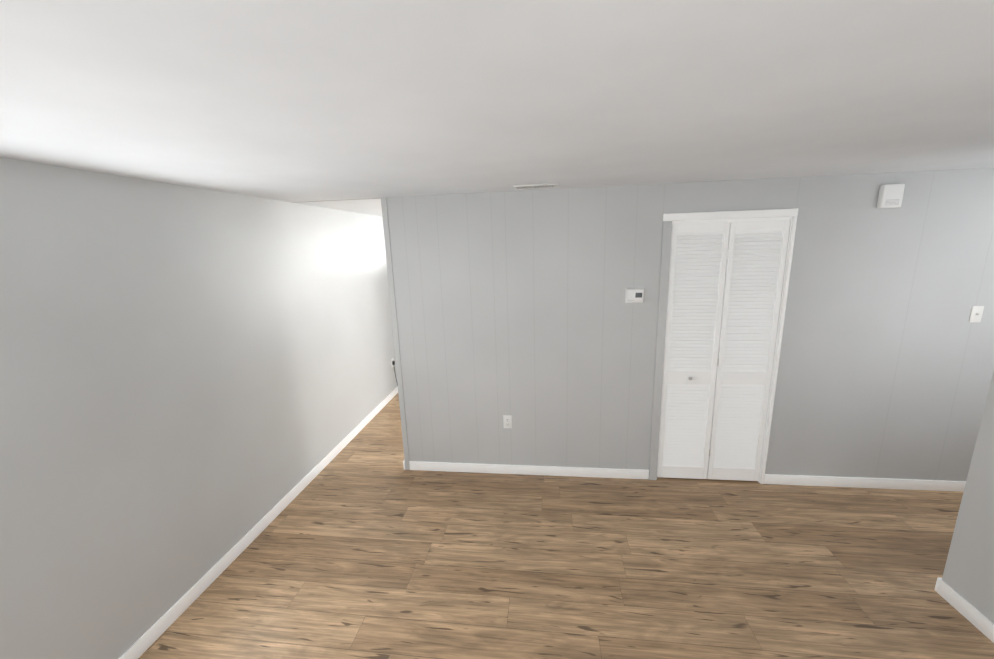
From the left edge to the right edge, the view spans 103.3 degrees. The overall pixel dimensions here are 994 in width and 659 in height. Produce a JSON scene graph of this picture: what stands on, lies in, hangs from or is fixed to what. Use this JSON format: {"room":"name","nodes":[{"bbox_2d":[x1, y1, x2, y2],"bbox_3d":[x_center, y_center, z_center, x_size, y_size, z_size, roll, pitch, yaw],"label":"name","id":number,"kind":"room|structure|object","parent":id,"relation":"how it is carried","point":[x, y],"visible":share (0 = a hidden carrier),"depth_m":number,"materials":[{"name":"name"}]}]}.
{"room":"empty living room","nodes":[
{"label":"empty living room","id":0,"kind":"room"},
{"bbox_2d":[0,157,396,658],"bbox_3d":[-1.720,0.228,2.862,0.120,2.300,7.320,0,12,7],"label":"wall","id":1,"kind":"structure","parent":0,"point":[197,384],"depth_m":2.01,"materials":[{"name":"grey paint"}]},
{"bbox_2d":[119,386,397,658],"bbox_3d":[-1.609,1.296,3.147,0.018,0.085,7.200,0,12,7],"label":"baseboard","id":2,"kind":"structure","parent":1,"relation":"attached to","point":[154,632],"depth_m":2.50,"materials":[{"name":"white wood"}]},
{"bbox_2d":[0,0,993,216],"bbox_3d":[2.587,-0.963,2.135,8.860,0.060,7.440,0,12,7],"label":"ceiling","id":3,"kind":"structure","parent":0,"point":[322,102],"depth_m":0.99,"materials":[{"name":"paint"}]},
{"bbox_2d":[513,183,558,189],"bbox_3d":[0.262,-0.963,2.650,0.300,0.011,0.170,0,12,7],"label":"ceiling vent","id":4,"kind":"object","parent":3,"relation":"in","point":[535,186],"visible":1,"depth_m":2.63,"materials":[{"name":"white metal"}]},
{"bbox_2d":[138,393,993,658],"bbox_3d":[2.662,1.342,2.637,8.860,0.060,7.440,0,12,7],"label":"floor","id":5,"kind":"structure","parent":0,"point":[364,544],"depth_m":2.34,"materials":[{"name":"brown wood"}]},
{"bbox_2d":[386,168,993,480],"bbox_3d":[3.073,0.082,2.816,7.873,2.300,0.115,0,12,7],"label":"wall","id":6,"kind":"structure","parent":0,"point":[528,319],"depth_m":2.93,"materials":[{"name":"grey paint"}]},
{"bbox_2d":[290,198,379,202],"bbox_3d":[-1.255,-1.008,3.067,0.767,0.003,0.008,0,12,7],"label":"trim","id":7,"kind":"structure","parent":6,"relation":"attached to","point":[335,200],"depth_m":3.07,"materials":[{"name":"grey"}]},
{"bbox_2d":[381,197,409,469],"bbox_3d":[-0.820,0.104,3.295,0.044,2.300,0.129,0,12,7],"label":"trim","id":8,"kind":"structure","parent":6,"relation":"attached to","point":[394,319],"depth_m":3.20,"materials":[{"name":"grey paint"}]},
{"bbox_2d":[503,415,511,427],"bbox_3d":[0.088,0.769,3.268,0.070,0.115,0.009,0,12,7],"label":"electrical outlet plate","id":9,"kind":"object","parent":6,"relation":"attached to","point":[507,421],"visible":1,"depth_m":3.27,"materials":[{"name":"white plastic"}]},
{"bbox_2d":[403,461,648,478],"bbox_3d":[0.208,1.194,3.346,2.084,0.085,0.013,0,12,7],"label":"baseboard","id":10,"kind":"structure","parent":6,"relation":"attached to","point":[414,465],"depth_m":3.33,"materials":[{"name":"white wood"}]},
{"bbox_2d":[625,288,643,302],"bbox_3d":[1.023,-0.251,2.918,0.132,0.112,0.028,0,12,7],"label":"thermostat","id":11,"kind":"object","parent":6,"relation":"attached to","point":[634,295],"visible":1,"depth_m":2.91,"materials":[{"name":"white plastic"}]},
{"bbox_2d":[657,220,789,480],"bbox_3d":[1.667,0.230,2.966,0.774,2.008,0.064,0,12,7],"label":"bifold door","id":12,"kind":"structure","parent":6,"relation":"in","point":[725,290],"depth_m":2.95,"materials":[{"name":"white wood"}]},
{"bbox_2d":[649,208,797,483],"bbox_3d":[1.652,0.191,3.003,0.874,2.097,0.135,0,12,7],"label":"trim","id":13,"kind":"structure","parent":6,"relation":"attached to","point":[670,220],"depth_m":2.86,"materials":[{"name":"white wood"}]},
{"bbox_2d":[764,474,965,491],"bbox_3d":[2.915,1.178,3.012,1.617,0.085,0.013,0,12,7],"label":"baseboard","id":14,"kind":"structure","parent":6,"relation":"attached to","point":[805,480],"depth_m":3.02,"materials":[{"name":"white wood"}]},
{"bbox_2d":[877,184,904,207],"bbox_3d":[2.586,-0.876,2.582,0.124,0.148,0.041,0,12,7],"label":"door chime","id":15,"kind":"object","parent":6,"relation":"attached to","point":[890,196],"visible":0.98,"depth_m":2.57,"materials":[{"name":"white plastic"}]},
{"bbox_2d":[969,306,983,322],"bbox_3d":[3.277,-0.102,2.680,0.070,0.115,0.020,0,12,7],"label":"switch plate","id":16,"kind":"object","parent":6,"relation":"attached to","point":[976,314],"visible":1,"depth_m":2.69,"materials":[{"name":"white plastic"}]},
{"bbox_2d":[942,371,993,592],"bbox_3d":[4.605,0.305,1.560,4.528,2.300,0.115,0,12,7],"label":"wall","id":17,"kind":"structure","parent":0,"point":[983,454],"depth_m":1.96,"materials":[{"name":"grey paint"}]},
{"bbox_2d":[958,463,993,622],"bbox_3d":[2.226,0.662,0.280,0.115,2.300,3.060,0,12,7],"label":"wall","id":18,"kind":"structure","parent":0,"point":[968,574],"depth_m":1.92,"materials":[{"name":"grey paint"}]},
{"bbox_2d":[934,578,993,642],"bbox_3d":[2.212,1.714,0.655,0.018,0.085,3.030,0,12,7],"label":"baseboard","id":19,"kind":"structure","parent":18,"relation":"attached to","point":[982,623],"depth_m":1.99,"materials":[{"name":"white wood"}]}
]}

